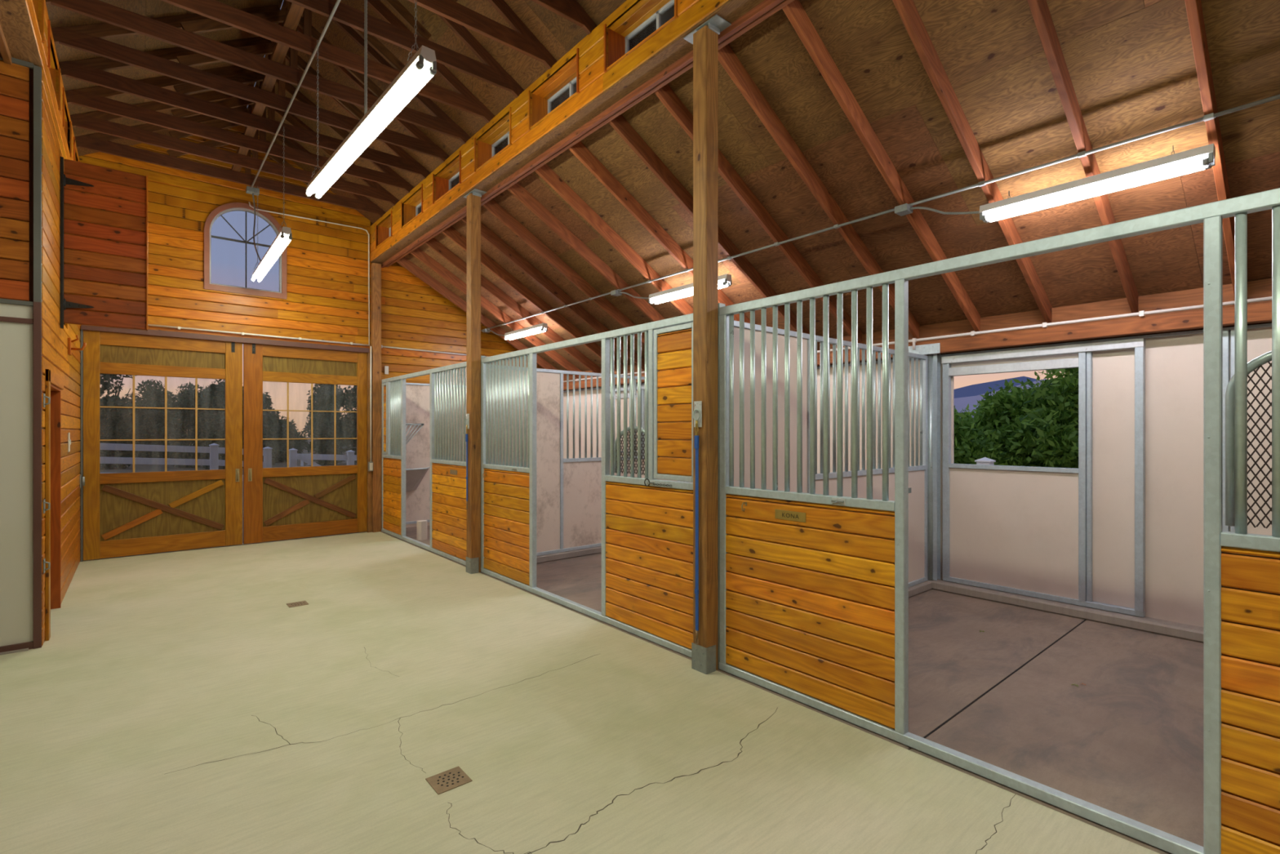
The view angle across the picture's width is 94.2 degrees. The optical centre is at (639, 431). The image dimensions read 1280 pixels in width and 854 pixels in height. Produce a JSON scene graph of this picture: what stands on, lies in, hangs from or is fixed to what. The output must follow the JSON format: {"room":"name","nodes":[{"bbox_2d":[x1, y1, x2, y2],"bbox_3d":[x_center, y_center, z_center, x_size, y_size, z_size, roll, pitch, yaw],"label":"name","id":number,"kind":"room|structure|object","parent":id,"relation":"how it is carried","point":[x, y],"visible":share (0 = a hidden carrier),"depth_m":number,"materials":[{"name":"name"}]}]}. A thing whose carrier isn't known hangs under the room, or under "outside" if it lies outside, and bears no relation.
{"room":"farm building","nodes":[
{"label":"farm building","id":0,"kind":"room"},
{"bbox_2d":[0,59,33,646],"bbox_3d":[-5.794,-0.580,3.169,3.640,4.300,0.060,0,0,-40],"label":"wall","id":1,"kind":"structure","parent":0,"point":[16,81],"depth_m":4.25,"materials":[{"name":"brown wood"}]},
{"bbox_2d":[0,301,42,652],"bbox_3d":[-5.768,0.315,3.158,3.665,2.510,0.050,0,0,-40],"label":"trim","id":2,"kind":"structure","parent":1,"relation":"attached to","point":[37,321],"depth_m":4.31,"materials":[{"name":"brown paint"}]},
{"bbox_2d":[0,57,42,306],"bbox_3d":[-5.768,-1.788,3.158,3.665,1.755,0.050,0,0,-40],"label":"trim","id":3,"kind":"structure","parent":1,"relation":"attached to","point":[37,100],"depth_m":4.31,"materials":[{"name":"grey paint"}]},
{"bbox_2d":[25,0,80,645],"bbox_3d":[-2.316,-0.836,1.774,0.212,4.812,14.100,0,0,-40],"label":"wall","id":4,"kind":"structure","parent":0,"point":[55,357],"depth_m":5.14,"materials":[{"name":"brown wood"}]},
{"bbox_2d":[0,0,42,66],"bbox_3d":[-2.349,-2.723,1.746,0.266,0.215,14.100,0,0,-40],"label":"header beam","id":5,"kind":"structure","parent":4,"relation":"attached to","point":[17,38],"depth_m":3.98,"materials":[{"name":"brown wood"}]},
{"bbox_2d":[43,368,63,640],"bbox_3d":[-4.965,0.550,4.806,0.360,2.040,1.190,0,0,-40],"label":"door","id":6,"kind":"structure","parent":4,"relation":"in","point":[54,384],"depth_m":5.26,"materials":[{"name":"brown wood"}]},
{"bbox_2d":[80,328,83,561],"bbox_3d":[-6.763,0.165,7.200,0.020,2.810,0.070,0,0,-40],"label":"trim","id":7,"kind":"structure","parent":4,"relation":"attached to","point":[82,331],"depth_m":7.18,"materials":[{"name":"brown wood"}]},
{"bbox_2d":[60,156,147,330],"bbox_3d":[-4.987,-1.705,5.550,0.604,1.550,0.115,0,0,-40],"label":"hatch","id":8,"kind":"object","parent":4,"relation":"attached to","point":[104,210],"visible":1,"depth_m":5.55,"materials":[{"name":"brown wood"}]},
{"bbox_2d":[74,105,386,217],"bbox_3d":[-5.136,-3.747,7.836,3.650,1.072,0.038,0,0,-40],"label":"roof truss","id":9,"kind":"object","parent":4,"relation":"on","point":[100,142],"visible":0.45,"depth_m":7.54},
{"bbox_2d":[70,84,399,205],"bbox_3d":[-4.749,-3.747,7.378,3.650,1.072,0.038,0,0,-40],"label":"roof truss","id":10,"kind":"object","parent":4,"relation":"on","point":[96,121],"visible":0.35,"depth_m":7.06,"materials":[{"name":"wood"}]},
{"bbox_2d":[64,65,413,193],"bbox_3d":[-4.368,-3.747,6.927,3.650,1.072,0.038,0,0,-40],"label":"roof truss","id":11,"kind":"object","parent":4,"relation":"on","point":[95,98],"visible":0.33,"depth_m":6.62,"materials":[{"name":"wood"}]},
{"bbox_2d":[58,36,430,178],"bbox_3d":[-3.987,-3.747,6.476,3.650,1.072,0.038,0,0,-40],"label":"roof truss","id":12,"kind":"object","parent":4,"relation":"on","point":[93,70],"visible":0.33,"depth_m":6.19,"materials":[{"name":"wood"}]},
{"bbox_2d":[51,4,449,162],"bbox_3d":[-3.600,-3.747,6.018,3.650,1.072,0.038,0,0,-40],"label":"roof truss","id":13,"kind":"object","parent":4,"relation":"on","point":[86,37],"visible":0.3,"depth_m":5.69,"materials":[{"name":"wood"}]},
{"bbox_2d":[231,2,304,172],"bbox_3d":[-2.676,-3.406,4.677,0.090,0.037,8.600,0,0,-40],"label":"brace","id":14,"kind":"object","parent":13,"relation":"on","point":[294,13],"visible":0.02,"depth_m":5.41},
{"bbox_2d":[250,0,340,188],"bbox_3d":[-2.517,-3.230,4.760,0.021,0.020,8.120,0,0,-40],"label":"conduit","id":15,"kind":"object","parent":13,"relation":"attached to","point":[337,2],"visible":1,"depth_m":5.47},
{"bbox_2d":[245,185,261,261],"bbox_3d":[-4.975,-2.687,7.700,0.140,1.116,0.675,0,0,-40],"label":"junction box","id":16,"kind":"object","parent":15,"relation":"attached to","point":[253,191],"visible":0.98,"depth_m":7.88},
{"bbox_2d":[44,0,471,143],"bbox_3d":[-3.212,-3.747,5.560,3.650,1.072,0.038,0,0,-40],"label":"roof truss","id":17,"kind":"object","parent":4,"relation":"on","point":[186,37],"visible":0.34,"depth_m":5.38,"materials":[{"name":"wood"}]},
{"bbox_2d":[160,0,494,123],"bbox_3d":[-2.832,-3.747,5.109,3.650,1.072,0.038,0,0,-40],"label":"roof truss","id":18,"kind":"object","parent":4,"relation":"on","point":[464,100],"visible":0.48,"depth_m":5.27,"materials":[{"name":"wood"}]},
{"bbox_2d":[286,0,524,97],"bbox_3d":[-2.438,-3.747,4.643,3.650,1.072,0.038,0,0,-40],"label":"roof truss","id":19,"kind":"object","parent":4,"relation":"on","point":[490,71],"visible":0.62,"depth_m":5.09,"materials":[{"name":"wood"}]},
{"bbox_2d":[407,0,556,69],"bbox_3d":[-2.057,-3.747,4.193,3.650,1.072,0.038,0,0,-40],"label":"roof truss","id":20,"kind":"object","parent":4,"relation":"on","point":[520,38],"visible":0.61,"depth_m":4.92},
{"bbox_2d":[305,0,436,199],"bbox_3d":[-1.975,-2.617,4.157,0.111,1.265,2.440,0,0,-42],"label":"lamp","id":21,"kind":"object","parent":20,"relation":"hanging from","point":[424,60],"visible":1,"depth_m":3.82,"materials":[{"name":"white metal"}]},
{"bbox_2d":[531,0,596,35],"bbox_3d":[-1.670,-3.747,3.734,3.650,1.072,0.038,0,0,-40],"label":"roof truss","id":22,"kind":"object","parent":4,"relation":"on","point":[571,11],"visible":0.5,"depth_m":4.67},
{"bbox_2d":[46,0,283,155],"bbox_3d":[-1.879,-3.681,2.235,2.204,1.296,14.240,0,0,-40],"label":"ceiling","id":23,"kind":"structure","parent":0,"point":[58,16],"depth_m":5.73,"materials":[{"name":"brown wood"}]},
{"bbox_2d":[78,124,543,551],"bbox_3d":[-5.671,-1.427,8.261,10.600,5.994,0.140,0,0,-40],"label":"wall","id":24,"kind":"structure","parent":0,"point":[327,263],"depth_m":8.72,"materials":[{"name":"brown wood"}]},
{"bbox_2d":[80,324,369,352],"bbox_3d":[-5.488,-1.265,8.229,3.280,0.070,0.065,0,0,-40],"label":"door track","id":25,"kind":"object","parent":24,"relation":"attached to","point":[153,332],"visible":0.88,"depth_m":8.06,"materials":[{"name":"brown paint"}]},
{"bbox_2d":[83,329,242,560],"bbox_3d":[-6.119,0.164,7.708,1.613,2.788,0.097,0,0,-40],"label":"door","id":26,"kind":"structure","parent":25,"relation":"hanging from","point":[138,513],"depth_m":7.67,"materials":[{"name":"brown wood"}]},
{"bbox_2d":[243,342,367,543],"bbox_3d":[-4.876,0.164,8.758,1.613,2.788,0.097,0,0,-40],"label":"door","id":27,"kind":"structure","parent":25,"relation":"hanging from","point":[283,503],"depth_m":8.69,"materials":[{"name":"brown wood"}]},
{"bbox_2d":[204,202,286,299],"bbox_3d":[-5.525,-2.553,8.343,0.970,1.265,0.122,0,0,-40],"label":"window","id":28,"kind":"structure","parent":24,"relation":"in","point":[220,211],"depth_m":8.28,"materials":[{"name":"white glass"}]},
{"bbox_2d":[147,324,369,346],"bbox_3d":[-5.269,-1.360,8.466,2.680,0.036,0.035,0,0,-40],"label":"conduit","id":29,"kind":"object","parent":24,"relation":"attached to","point":[150,325],"visible":1,"depth_m":8.33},
{"bbox_2d":[248,201,369,344],"bbox_3d":[-4.856,-2.286,8.818,1.603,1.852,0.018,0,0,-40],"label":"conduit","id":30,"kind":"object","parent":24,"relation":"attached to","point":[248,202],"visible":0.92,"depth_m":9.32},
{"bbox_2d":[366,352,372,532],"bbox_3d":[-4.243,0.165,9.311,0.062,2.810,0.100,0,0,-40],"label":"trim","id":31,"kind":"structure","parent":24,"relation":"attached to","point":[369,473],"depth_m":9.27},
{"bbox_2d":[364,0,367,115],"bbox_3d":[-1.908,-2.675,4.148,0.100,1.140,0.100,0,0,-40],"label":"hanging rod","id":32,"kind":"object","parent":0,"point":[365,1],"visible":0.87,"depth_m":4.16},
{"bbox_2d":[386,382,466,528],"bbox_3d":[-2.911,0.384,10.455,3.070,2.368,0.028,0,0,-40],"label":"wall","id":33,"kind":"structure","parent":0,"point":[417,394],"depth_m":9.83,"materials":[{"name":"paint"}]},
{"bbox_2d":[405,466,430,491],"bbox_3d":[-3.642,0.766,9.521,0.734,0.367,0.468,0,0,-40],"label":"trough","id":34,"kind":"object","parent":33,"relation":"attached to","point":[414,477],"visible":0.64,"depth_m":9.51,"materials":[{"name":"metal"}]},
{"bbox_2d":[247,0,626,223],"bbox_3d":[-0.271,-3.739,3.594,2.004,1.180,14.240,0,0,-40],"label":"ceiling","id":35,"kind":"structure","parent":0,"point":[558,34],"depth_m":5.92,"materials":[{"name":"brown wood"}]},
{"bbox_2d":[251,126,292,282],"bbox_3d":[-4.428,-2.632,7.099,0.111,1.235,2.360,0,0,-40],"label":"lamp","id":36,"kind":"object","parent":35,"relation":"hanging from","point":[284,237],"visible":0.96,"depth_m":6.76,"materials":[{"name":"white metal"}]},
{"bbox_2d":[370,0,728,261],"bbox_3d":[0.371,-2.962,4.045,0.212,0.559,14.100,0,0,-40],"label":"wall","id":37,"kind":"structure","parent":0,"point":[599,60],"depth_m":5.43,"materials":[{"name":"brown wood"}]},
{"bbox_2d":[491,130,509,157],"bbox_3d":[-1.375,-3.002,6.275,0.030,0.325,0.780,0,0,-40],"label":"window","id":38,"kind":"structure","parent":37,"relation":"in","point":[504,141],"depth_m":6.43,"materials":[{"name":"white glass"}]},
{"bbox_2d":[547,76,576,113],"bbox_3d":[-0.620,-3.002,5.381,0.030,0.325,0.780,0,0,-40],"label":"window","id":39,"kind":"structure","parent":37,"relation":"in","point":[570,88],"depth_m":5.50,"materials":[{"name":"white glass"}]},
{"bbox_2d":[370,0,794,267],"bbox_3d":[0.404,-2.723,4.072,0.266,0.215,14.100,0,0,-40],"label":"header beam","id":40,"kind":"structure","parent":37,"relation":"attached to","point":[676,58],"depth_m":4.93,"materials":[{"name":"brown wood"}]},
{"bbox_2d":[396,256,557,369],"bbox_3d":[-2.607,-1.861,10.261,3.123,1.833,0.040,0,0,-40],"label":"rafter","id":41,"kind":"object","parent":40,"relation":"attached to","point":[404,262],"visible":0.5,"depth_m":9.86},
{"bbox_2d":[409,247,581,378],"bbox_3d":[-2.220,-1.861,9.803,3.123,1.833,0.040,0,0,-40],"label":"rafter","id":42,"kind":"object","parent":40,"relation":"attached to","point":[417,253],"visible":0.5,"depth_m":9.61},
{"bbox_2d":[504,322,547,340],"bbox_3d":[-1.845,-1.630,9.543,0.111,0.181,1.240,0,0,-40],"label":"lamp","id":43,"kind":"object","parent":42,"relation":"hanging from","point":[538,328],"visible":1,"depth_m":9.45,"materials":[{"name":"white metal"}]},
{"bbox_2d":[425,237,601,373],"bbox_3d":[-1.833,-1.861,9.344,3.123,1.833,0.040,0,0,-40],"label":"rafter","id":44,"kind":"object","parent":40,"relation":"attached to","point":[433,243],"visible":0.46,"depth_m":9.16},
{"bbox_2d":[441,226,622,373],"bbox_3d":[-1.439,-1.861,8.878,3.123,1.833,0.040,0,0,-40],"label":"rafter","id":45,"kind":"object","parent":40,"relation":"attached to","point":[450,232],"visible":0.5,"depth_m":8.67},
{"bbox_2d":[480,93,1279,331],"bbox_3d":[0.747,-1.776,6.274,0.030,0.026,11.020,0,0,-40],"label":"conduit","id":46,"kind":"object","parent":45,"relation":"attached to","point":[1211,116],"visible":0.93,"depth_m":4.17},
{"bbox_2d":[894,203,979,216],"bbox_3d":[2.260,-1.694,4.540,0.583,0.166,0.114,0,0,41],"label":"junction box","id":47,"kind":"object","parent":46,"relation":"attached to","point":[904,209],"visible":1,"depth_m":4.63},
{"bbox_2d":[461,215,644,371],"bbox_3d":[-1.045,-1.861,8.412,3.123,1.833,0.040,0,0,-40],"label":"rafter","id":48,"kind":"object","parent":40,"relation":"attached to","point":[488,235],"visible":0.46,"depth_m":8.17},
{"bbox_2d":[482,198,644,345],"bbox_3d":[-0.651,-1.861,7.947,3.123,1.833,0.040,0,0,-40],"label":"rafter","id":49,"kind":"object","parent":40,"relation":"attached to","point":[495,209],"visible":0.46,"depth_m":7.58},
{"bbox_2d":[506,182,665,321],"bbox_3d":[-0.258,-1.861,7.481,3.123,1.833,0.040,0,0,-40],"label":"rafter","id":50,"kind":"object","parent":40,"relation":"attached to","point":[517,189],"visible":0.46,"depth_m":7.08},
{"bbox_2d":[534,163,693,315],"bbox_3d":[0.123,-1.861,7.030,3.123,1.833,0.040,0,0,-40],"label":"rafter","id":51,"kind":"object","parent":40,"relation":"attached to","point":[545,172],"visible":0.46,"depth_m":6.58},
{"bbox_2d":[568,141,750,323],"bbox_3d":[0.523,-1.861,6.556,3.123,1.833,0.040,0,0,-40],"label":"rafter","id":52,"kind":"object","parent":40,"relation":"attached to","point":[579,149],"visible":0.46,"depth_m":6.06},
{"bbox_2d":[608,114,809,333],"bbox_3d":[0.924,-1.861,6.083,3.123,1.833,0.040,0,0,-40],"label":"rafter","id":53,"kind":"object","parent":40,"relation":"attached to","point":[620,123],"visible":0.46,"depth_m":5.60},
{"bbox_2d":[653,84,862,343],"bbox_3d":[1.304,-1.861,5.632,3.123,1.833,0.040,0,0,-40],"label":"rafter","id":54,"kind":"object","parent":40,"relation":"attached to","point":[665,94],"visible":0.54,"depth_m":5.40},
{"bbox_2d":[718,44,919,338],"bbox_3d":[1.711,-1.861,5.151,3.123,1.833,0.040,0,0,-40],"label":"rafter","id":55,"kind":"object","parent":40,"relation":"attached to","point":[727,58],"visible":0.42,"depth_m":4.77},
{"bbox_2d":[782,0,981,331],"bbox_3d":[2.085,-1.861,4.708,3.123,1.833,0.040,0,0,-40],"label":"rafter","id":56,"kind":"object","parent":40,"relation":"attached to","point":[794,11],"visible":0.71,"depth_m":4.35,"materials":[{"name":"wood"}]},
{"bbox_2d":[892,0,1052,323],"bbox_3d":[2.460,-1.861,4.265,3.123,1.833,0.040,0,0,-40],"label":"rafter","id":57,"kind":"object","parent":40,"relation":"attached to","point":[907,10],"visible":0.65,"depth_m":4.00,"materials":[{"name":"wood"}]},
{"bbox_2d":[1026,0,1138,312],"bbox_3d":[2.841,-1.861,3.814,3.123,1.833,0.040,0,0,-40],"label":"rafter","id":58,"kind":"object","parent":40,"relation":"attached to","point":[1039,9],"visible":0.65,"depth_m":3.68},
{"bbox_2d":[1184,0,1234,293],"bbox_3d":[3.221,-1.861,3.364,3.123,1.833,0.040,0,0,-40],"label":"rafter","id":59,"kind":"object","parent":40,"relation":"attached to","point":[1193,7],"visible":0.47,"depth_m":3.33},
{"bbox_2d":[979,143,1215,222],"bbox_3d":[2.918,-1.630,3.906,0.111,0.181,1.240,0,0,-40],"label":"lamp","id":60,"kind":"object","parent":59,"relation":"attached to","point":[1203,157],"visible":1,"depth_m":3.80,"materials":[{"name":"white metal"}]},
{"bbox_2d":[624,0,674,53],"bbox_3d":[0.142,-3.002,4.480,0.030,0.325,0.780,0,0,-40],"label":"window","id":61,"kind":"structure","parent":37,"relation":"in","point":[665,13],"depth_m":4.55,"materials":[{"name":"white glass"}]},
{"bbox_2d":[0,525,1203,853],"bbox_3d":[-1.060,1.630,2.803,10.600,0.121,14.250,0,0,-40],"label":"floor","id":62,"kind":"structure","parent":0,"point":[175,702],"depth_m":3.15,"materials":[{"name":"concrete"}]},
{"bbox_2d":[370,262,381,532],"bbox_3d":[-4.151,-0.532,9.348,0.123,4.205,0.118,0,0,-40],"label":"timber post","id":63,"kind":"object","parent":62,"relation":"on","point":[375,268],"visible":0.96,"depth_m":9.30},
{"bbox_2d":[369,346,371,462],"bbox_3d":[-4.193,-0.430,9.261,0.020,1.800,0.020,0,0,-18],"label":"conduit","id":64,"kind":"object","parent":63,"relation":"attached to","point":[370,346],"visible":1,"depth_m":9.25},
{"bbox_2d":[417,520,427,540],"bbox_3d":[-3.175,1.434,8.661,0.130,0.270,0.130,0,0,-40],"label":"block","id":65,"kind":"object","parent":62,"relation":"on","point":[422,525],"visible":1,"depth_m":8.61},
{"bbox_2d":[381,361,466,565],"bbox_3d":[-2.942,0.373,8.056,0.057,2.386,3.415,0,0,-40],"label":"stall","id":66,"kind":"object","parent":62,"relation":"on","point":[448,511],"visible":0.81,"depth_m":7.61,"materials":[{"name":"wood"}]},
{"bbox_2d":[425,765,472,794],"bbox_3d":[-0.861,1.567,2.676,0.156,0.004,0.150,0,0,-40],"label":"floor drain","id":67,"kind":"object","parent":62,"relation":"on","point":[455,777],"visible":1,"depth_m":2.67,"materials":[{"name":"metal"}]},
{"bbox_2d":[462,188,486,573],"bbox_3d":[-1.856,-0.544,6.653,0.157,4.228,0.300,0,0,-40],"label":"timber post","id":68,"kind":"object","parent":62,"relation":"on","point":[473,197],"visible":1,"depth_m":6.59,"materials":[{"name":"wood"}]},
{"bbox_2d":[480,313,693,657],"bbox_3d":[-0.654,0.373,5.348,0.057,2.386,3.415,0,0,-40],"label":"stall","id":69,"kind":"object","parent":62,"relation":"on","point":[647,531],"visible":0.84,"depth_m":4.66,"materials":[{"name":"wood"}]},
{"bbox_2d":[613,426,644,475],"bbox_3d":[-0.048,0.148,4.751,0.030,0.388,0.512,0,0,-40],"label":"mesh grille","id":70,"kind":"object","parent":69,"relation":"attached to","point":[635,427],"visible":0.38,"depth_m":4.79,"materials":[{"name":"metal"}]},
{"bbox_2d":[683,13,731,674],"bbox_3d":[0.438,-0.544,3.938,0.157,4.228,0.300,0,0,-40],"label":"timber post","id":71,"kind":"object","parent":62,"relation":"on","point":[704,38],"visible":1,"depth_m":3.89,"materials":[{"name":"wood"}]},
{"bbox_2d":[693,400,702,426],"bbox_3d":[0.375,-0.115,3.891,0.021,0.170,0.070,0,0,-40],"label":"ring","id":72,"kind":"object","parent":71,"relation":"attached to","point":[697,413],"visible":1,"depth_m":3.89,"materials":[{"name":"metal"}]},
{"bbox_2d":[694,420,698,644],"bbox_3d":[0.371,0.660,3.888,0.019,1.471,0.032,0,0,-40],"label":"strap","id":73,"kind":"object","parent":72,"relation":"hanging from","point":[696,436],"visible":1,"depth_m":3.88,"materials":[{"name":"blue fabric"}]},
{"bbox_2d":[718,302,725,669],"bbox_3d":[0.532,0.360,3.957,0.058,2.420,0.052,0,0,-40],"label":"channel","id":74,"kind":"object","parent":71,"relation":"attached to","point":[720,304],"visible":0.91,"depth_m":3.93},
{"bbox_2d":[719,187,1279,853],"bbox_3d":[1.599,0.373,2.683,0.056,2.386,3.275,0,0,-40],"label":"stall","id":75,"kind":"object","parent":62,"relation":"on","point":[814,612],"visible":1,"depth_m":3.00,"materials":[{"name":"wood"}]},
{"bbox_2d":[774,509,805,522],"bbox_3d":[0.883,0.495,3.499,0.004,0.056,0.215,0,0,-40],"label":"name plate","id":76,"kind":"object","parent":75,"relation":"attached to","point":[779,513],"visible":1,"depth_m":3.50,"materials":[{"name":"gold metal"}]},
{"bbox_2d":[1225,351,1271,528],"bbox_3d":[2.281,0.018,1.995,0.030,0.648,0.454,0,0,-40],"label":"mesh grille","id":77,"kind":"object","parent":75,"relation":"attached to","point":[1257,362],"visible":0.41,"depth_m":2.12,"materials":[{"name":"metal"}]},
{"bbox_2d":[396,0,1279,371],"bbox_3d":[1.700,-1.927,5.259,3.344,1.890,14.240,0,0,-40],"label":"ceiling","id":78,"kind":"structure","parent":0,"point":[1131,64],"depth_m":4.34,"materials":[{"name":"brown wood"}]},
{"bbox_2d":[648,283,693,304],"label":"lamp","id":79,"kind":"object","parent":78,"relation":"attached to","point":[673,294],"depth_m":6.88,"materials":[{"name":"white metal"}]},
{"bbox_2d":[563,321,1271,626],"bbox_3d":[2.898,0.197,6.180,0.135,2.576,14.100,0,0,-40],"label":"wall","id":80,"kind":"structure","parent":0,"point":[1174,360],"depth_m":4.74,"materials":[{"name":"paint"}]},
{"bbox_2d":[536,546,601,563],"bbox_3d":[-0.578,1.530,7.694,3.070,0.080,0.120,0,0,-40],"label":"trim","id":81,"kind":"structure","parent":80,"relation":"attached to","point":[578,553],"depth_m":7.36,"materials":[{"name":"concrete"}]},
{"bbox_2d":[491,364,679,555],"bbox_3d":[-0.591,0.364,7.683,3.045,2.248,0.040,0,0,-40],"label":"wall","id":82,"kind":"structure","parent":81,"relation":"on","point":[569,490],"depth_m":7.35,"materials":[{"name":"paint"}]},
{"bbox_2d":[609,384,644,457],"bbox_3d":[-0.104,0.367,9.634,0.078,2.225,1.350,0,0,-40],"label":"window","id":83,"kind":"structure","parent":80,"relation":"in","point":[642,385],"depth_m":9.74,"materials":[{"name":"metal"}]},
{"bbox_2d":[563,278,1271,382],"bbox_3d":[2.860,-0.993,6.136,0.040,0.185,14.080,0,0,-40],"label":"wooden beam","id":84,"kind":"structure","parent":80,"relation":"attached to","point":[1257,288],"depth_m":5.06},
{"bbox_2d":[908,580,932,597],"bbox_3d":[1.713,1.530,4.983,3.070,0.080,0.120,0,0,-40],"label":"trim","id":85,"kind":"structure","parent":80,"relation":"attached to","point":[924,586],"depth_m":5.76,"materials":[{"name":"concrete"}]},
{"bbox_2d":[733,320,928,586],"bbox_3d":[1.700,0.364,4.972,3.045,2.248,0.040,0,0,-40],"label":"wall","id":86,"kind":"structure","parent":85,"relation":"on","point":[917,474],"depth_m":4.75,"materials":[{"name":"metal"}]},
{"bbox_2d":[942,337,1145,617],"bbox_3d":[3.527,0.367,5.337,0.078,2.225,1.550,0,0,-40],"label":"back door","id":87,"kind":"structure","parent":80,"relation":"in","point":[1027,531],"depth_m":5.31,"materials":[{"name":"metal"}]},
{"bbox_2d":[928,578,1203,643],"bbox_3d":[2.839,1.528,6.130,0.190,0.085,14.100,0,0,-40],"label":"trim","id":88,"kind":"structure","parent":80,"relation":"attached to","point":[1180,630],"depth_m":4.99,"materials":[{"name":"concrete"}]},
{"bbox_2d":[908,342,940,580],"bbox_3d":[2.877,0.305,5.999,0.152,2.350,0.350,0,0,-40],"label":"steel column","id":89,"kind":"structure","parent":88,"relation":"on","point":[933,362],"depth_m":5.93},
{"bbox_2d":[563,302,1271,390],"bbox_3d":[2.790,-0.838,6.076,0.095,0.125,14.080,0,0,-40],"label":"beam","id":90,"kind":"structure","parent":89,"relation":"attached to","point":[1261,312],"depth_m":4.94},
{"bbox_2d":[563,296,1271,382],"bbox_3d":[1.800,-0.886,7.151,0.030,0.112,11.000,0,0,-40],"label":"conduit","id":91,"kind":"object","parent":90,"relation":"attached to","point":[1140,313],"visible":0.52,"depth_m":5.01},
{"bbox_2d":[1222,328,1234,532],"bbox_3d":[4.352,0.360,4.385,0.048,2.240,0.080,0,0,-40],"label":"stud","id":92,"kind":"object","parent":80,"relation":"attached to","point":[1225,331],"visible":0.25,"depth_m":4.39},
{"label":"outside","id":93,"kind":"structure","parent":0,"visible":0},
{"bbox_2d":[954,378,1046,426],"bbox_3d":[29.100,-0.280,50.776,26.000,7.700,50.000,0,0,-40],"label":"hill","id":94,"kind":"structure","parent":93,"point":[959,402],"depth_m":49.40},
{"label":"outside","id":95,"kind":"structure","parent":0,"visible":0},
{"bbox_2d":[954,376,1038,398],"bbox_3d":[47.259,-1.580,72.668,26.000,10.300,70.000,0,0,-40],"label":"hill","id":96,"kind":"structure","parent":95,"point":[976,389],"depth_m":74.59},
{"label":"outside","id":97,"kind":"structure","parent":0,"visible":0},
{"bbox_2d":[100,436,355,542],"bbox_3d":[-11.726,1.393,29.368,100.000,1.965,100.000,0,0,-40],"label":"ground","id":98,"kind":"structure","parent":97,"point":[138,468],"depth_m":23.38,"materials":[{"name":"green plant"}]},
{"bbox_2d":[100,373,159,469],"bbox_3d":[-19.993,-0.676,22.416,2.837,4.900,2.488,0,0,3],"label":"tree","id":99,"kind":"object","parent":98,"relation":"on","point":[115,423],"visible":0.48,"depth_m":22.25,"materials":[{"name":"green plant"}]},
{"bbox_2d":[121,379,177,458],"bbox_3d":[-21.044,-0.275,25.442,2.539,3.979,2.513,0,0,22],"label":"tree","id":100,"kind":"object","parent":98,"relation":"on","point":[151,394],"visible":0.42,"depth_m":25.17,"materials":[{"name":"green plant"}]},
{"bbox_2d":[150,381,222,467],"bbox_3d":[-18.070,-0.104,24.069,2.481,3.819,2.438,0,0,-13],"label":"tree","id":101,"kind":"object","parent":98,"relation":"on","point":[184,419],"visible":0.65,"depth_m":23.55,"materials":[{"name":"green plant"}]},
{"bbox_2d":[100,443,272,480],"bbox_3d":[-9.647,0.845,10.177,5.751,1.790,0.151,0,0,-40],"label":"rail fence","id":102,"kind":"object","parent":98,"relation":"on","point":[214,450],"visible":0.35,"depth_m":11.02,"materials":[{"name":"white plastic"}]},
{"bbox_2d":[198,378,243,469],"bbox_3d":[-16.652,-0.207,23.941,2.268,4.157,1.949,0,0,39],"label":"tree","id":103,"kind":"object","parent":98,"relation":"on","point":[216,393],"visible":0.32,"depth_m":23.53,"materials":[{"name":"green plant"}]},
{"bbox_2d":[242,391,284,465],"bbox_3d":[-16.826,-0.044,26.202,1.985,3.599,2.193,0,0,-13],"label":"tree","id":104,"kind":"object","parent":98,"relation":"on","point":[272,426],"visible":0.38,"depth_m":26.31,"materials":[{"name":"green plant"}]},
{"bbox_2d":[271,415,308,462],"bbox_3d":[-17.295,0.437,28.672,2.308,2.558,2.183,0,0,-36],"label":"tree","id":105,"kind":"object","parent":98,"relation":"on","point":[299,444],"visible":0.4,"depth_m":28.41,"materials":[{"name":"green plant"}]},
{"bbox_2d":[288,448,356,466],"bbox_3d":[-5.886,1.140,13.356,3.501,1.600,0.151,0,0,-40],"label":"rail fence","id":106,"kind":"object","parent":98,"relation":"on","point":[350,457],"visible":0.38,"depth_m":12.61,"materials":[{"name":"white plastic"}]},
{"bbox_2d":[301,383,355,465],"bbox_3d":[-14.245,-0.310,27.128,2.326,4.178,2.476,0,0,27],"label":"tree","id":107,"kind":"object","parent":98,"relation":"on","point":[322,421],"visible":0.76,"depth_m":26.84,"materials":[{"name":"green plant"}]},
{"bbox_2d":[339,385,356,464],"bbox_3d":[-12.915,-0.527,28.279,2.332,4.603,2.701,0,0,41],"label":"tree","id":108,"kind":"object","parent":98,"relation":"on","point":[350,418],"visible":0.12,"depth_m":27.45,"materials":[{"name":"green plant"}]},
{"bbox_2d":[954,404,1007,464],"bbox_3d":[4.362,0.706,8.691,1.825,2.247,1.702,0,0,12],"label":"tree","id":109,"kind":"object","parent":98,"relation":"on","point":[962,433],"visible":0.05,"depth_m":8.25,"materials":[{"name":"green plant"}]},
{"bbox_2d":[958,377,1062,466],"bbox_3d":[5.119,0.576,8.334,1.516,2.650,1.879,0,0,-14],"label":"bush","id":110,"kind":"object","parent":98,"relation":"on","point":[994,413],"visible":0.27,"depth_m":8.02,"materials":[{"name":"green plant"}]},
{"bbox_2d":[1000,367,1078,468],"bbox_3d":[5.818,0.183,7.593,2.258,3.367,2.268,0,0,-25],"label":"bush","id":111,"kind":"object","parent":98,"relation":"on","point":[1058,431],"visible":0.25,"depth_m":7.37,"materials":[{"name":"green plant"}]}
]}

